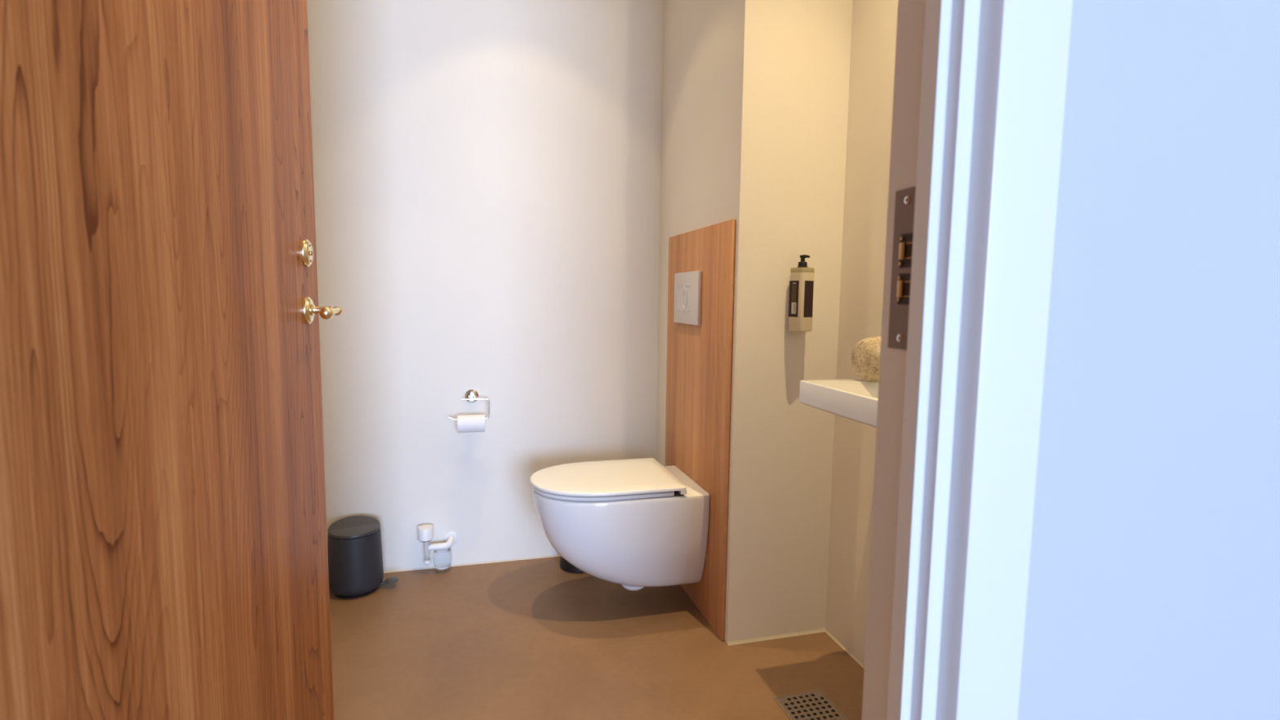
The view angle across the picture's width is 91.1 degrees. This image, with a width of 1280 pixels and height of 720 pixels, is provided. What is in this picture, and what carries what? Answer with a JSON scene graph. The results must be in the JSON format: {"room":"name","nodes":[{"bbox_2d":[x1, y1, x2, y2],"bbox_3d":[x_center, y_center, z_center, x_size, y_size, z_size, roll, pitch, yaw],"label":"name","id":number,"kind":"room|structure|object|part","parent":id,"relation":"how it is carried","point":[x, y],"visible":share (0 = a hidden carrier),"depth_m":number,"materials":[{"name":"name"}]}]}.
{"room":"hallway","nodes":[
{"label":"hallway","id":0,"kind":"room"},
{"bbox_2d":[306,0,663,571],"bbox_3d":[-0.514,-0.563,2.366,2.060,2.700,0.100,-1,6,-15],"label":"wall","id":1,"kind":"structure","parent":0,"point":[487,173],"depth_m":2.32,"materials":[{"name":"paint"}]},
{"bbox_2d":[417,524,458,570],"bbox_3d":[-0.749,0.696,2.342,0.151,0.168,0.065,-2,6,-26],"label":"trap","id":2,"kind":"object","parent":1,"relation":"attached to","point":[442,554],"visible":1,"depth_m":2.32,"materials":[{"name":"white plastic"}]},
{"bbox_2d":[433,547,451,570],"bbox_3d":[-0.739,0.746,2.351,0.064,0.068,0.064,-1,6,-15],"label":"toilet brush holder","id":3,"kind":"object","parent":2,"relation":"on","point":[442,557],"depth_m":2.33,"materials":[{"name":"white plastic"}]},
{"bbox_2d":[448,389,489,420],"bbox_3d":[-0.631,0.165,2.318,0.147,0.105,0.075,-1,6,-15],"label":"toilet paper holder","id":4,"kind":"object","parent":1,"relation":"attached to","point":[471,395],"visible":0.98,"depth_m":2.31,"materials":[{"name":"silver metal"}]},
{"bbox_2d":[457,414,484,432],"bbox_3d":[-0.618,0.233,2.299,0.098,0.064,0.064,-1,6,-15],"label":"toilet paper roll","id":5,"kind":"object","parent":4,"relation":"hanging from","point":[465,423],"visible":1,"depth_m":2.27,"materials":[{"name":"white paper"}]},
{"bbox_3d":[-0.620,0.139,2.313,0.020,0.020,0.066,-1,6,-15],"label":"stem","id":6,"kind":"part","parent":4,"relation":"part of","materials":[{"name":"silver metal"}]},
{"bbox_2d":[383,554,560,573],"bbox_3d":[-0.676,0.784,2.407,1.531,0.006,0.004,-1,6,-15],"label":"baseboard","id":7,"kind":"structure","parent":1,"relation":"attached to","point":[558,555],"depth_m":2.42,"materials":[{"name":"beige plastic"}]},
{"bbox_2d":[328,556,864,719],"bbox_3d":[1.806,1.232,-1.250,6.200,0.100,8.612,-1,6,-15],"label":"floor","id":8,"kind":"structure","parent":0,"point":[528,639],"depth_m":1.81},
{"bbox_2d":[327,515,398,598],"bbox_3d":[-0.978,0.686,2.185,0.212,0.237,0.179,3,6,23],"label":"pedal bin","id":9,"kind":"object","parent":8,"relation":"on","point":[354,544],"visible":0.98,"depth_m":2.13,"materials":[{"name":"black plastic"}]},
{"bbox_3d":[-0.992,0.579,2.181,0.167,0.024,0.167,-1,6,-15],"label":"lid","id":10,"kind":"part","parent":9,"relation":"part of","materials":[{"name":"grey metal"}]},
{"bbox_2d":[560,556,583,573],"bbox_3d":[-0.234,0.610,2.400,0.144,0.364,0.144,-1,6,-15],"label":"toilet brush holder","id":11,"kind":"object","parent":8,"relation":"on","point":[565,565],"visible":0.12,"depth_m":2.35,"materials":[{"name":"black plastic"}]},
{"bbox_2d":[773,688,848,719],"bbox_3d":[0.431,0.882,1.581,0.138,0.003,0.138,-1,6,-15],"label":"floor drain","id":12,"kind":"object","parent":8,"relation":"on","point":[815,704],"visible":1,"depth_m":1.59,"materials":[{"name":"silver metal"}]},
{"bbox_2d":[656,0,853,644],"bbox_3d":[0.338,-0.531,2.152,0.329,2.700,0.762,-1,6,-15],"label":"wall","id":13,"kind":"structure","parent":0,"point":[755,93],"depth_m":1.84,"materials":[{"name":"paint"}]},
{"bbox_2d":[665,218,735,640],"bbox_3d":[0.181,0.196,2.118,0.011,1.253,0.590,-1,6,-15],"label":"wooden wall panel","id":14,"kind":"object","parent":13,"relation":"attached to","point":[700,357],"visible":0.8,"depth_m":1.98,"materials":[{"name":"brown wood"}]},
{"bbox_2d":[529,457,709,591],"bbox_3d":[-0.090,0.559,2.082,0.540,0.370,0.368,-1,6,-15],"label":"toilet","id":15,"kind":"object","parent":14,"relation":"attached to","point":[635,524],"visible":1,"depth_m":1.94,"materials":[{"name":"white ceramic"}]},
{"bbox_3d":[-0.140,0.400,2.051,0.418,0.011,0.353,-1,6,-15],"label":"seat","id":16,"kind":"part","parent":15,"relation":"part of","materials":[{"name":"white plastic"}]},
{"bbox_3d":[-0.126,0.388,2.054,0.461,0.024,0.368,-1,6,-15],"label":"lid","id":17,"kind":"part","parent":15,"relation":"part of","materials":[{"name":"white plastic"}]},
{"bbox_2d":[673,271,702,325],"bbox_3d":[0.159,-0.210,2.132,0.014,0.175,0.247,-1,6,-15],"label":"flush plate","id":18,"kind":"object","parent":14,"relation":"attached to","point":[687,285],"visible":1,"depth_m":2.10,"materials":[{"name":"white plastic"}]},
{"bbox_2d":[727,628,825,645],"bbox_3d":[0.421,0.845,1.917,0.329,0.009,0.005,-1,6,-15],"label":"baseboard","id":19,"kind":"structure","parent":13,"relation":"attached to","point":[821,630],"depth_m":1.92,"materials":[{"name":"beige plastic"}]},
{"bbox_2d":[787,254,814,331],"bbox_3d":[0.456,-0.191,1.790,0.055,0.216,0.068,-2,6,-27],"label":"soap dispenser","id":20,"kind":"object","parent":13,"relation":"attached to","point":[802,277],"visible":1,"depth_m":1.77,"materials":[{"name":"beige plastic"}]},
{"bbox_2d":[825,0,897,665],"bbox_3d":[0.678,-0.484,1.718,0.100,2.700,1.783,-1,6,-15],"label":"wall","id":21,"kind":"structure","parent":0,"point":[874,22],"depth_m":1.77,"materials":[{"name":"paint"}]},
{"bbox_2d":[799,378,878,428],"bbox_3d":[0.589,0.115,1.356,0.278,0.088,0.474,-1,6,-15],"label":"washbasin","id":22,"kind":"object","parent":21,"relation":"attached to","point":[855,400],"visible":0.1,"depth_m":1.41,"materials":[{"name":"white ceramic"}]},
{"bbox_2d":[851,336,880,382],"bbox_3d":[0.593,-0.003,1.543,0.125,0.111,0.104,-1,6,-15],"label":"rolled towel","id":23,"kind":"object","parent":22,"relation":"on","point":[865,355],"visible":0.56,"depth_m":1.51,"materials":[{"name":"fabric"}]},
{"bbox_2d":[825,629,864,669],"bbox_3d":[0.711,0.895,1.472,0.004,0.006,1.021,-1,6,-15],"label":"baseboard","id":24,"kind":"structure","parent":21,"relation":"attached to","point":[847,651],"depth_m":1.85,"materials":[{"name":"beige plastic"}]},
{"bbox_2d":[1017,0,1279,719],"bbox_3d":[1.202,-0.396,0.898,6.000,2.700,0.084,-1,6,-15],"label":"wall","id":25,"kind":"structure","parent":0,"point":[1153,592],"depth_m":0.73,"materials":[{"name":"paint"}]},
{"bbox_2d":[0,0,342,719],"bbox_3d":[-0.579,-0.113,0.874,0.108,2.082,0.833,0,6,-9],"label":"door","id":26,"kind":"structure","parent":25,"relation":"in","point":[164,554],"depth_m":0.73,"materials":[{"name":"brown wood"}]},
{"bbox_3d":[-0.604,-0.092,1.194,0.058,0.027,0.089,0,6,-10],"label":"handle","id":27,"kind":"part","parent":26,"relation":"part of","materials":[{"name":"gold metal"}]},
{"bbox_2d":[862,0,1072,719],"bbox_3d":[0.342,-0.133,0.671,0.115,2.200,0.127,-1,6,-15],"label":"door frame","id":28,"kind":"structure","parent":25,"relation":"attached to","point":[1002,65],"depth_m":0.64,"materials":[{"name":"white paint"}]},
{"bbox_3d":[0.291,-0.099,0.687,0.001,0.175,0.045,-1,6,-15],"label":"strike plate","id":29,"kind":"part","parent":28,"relation":"part of","materials":[{"name":"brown metal"}]}
]}

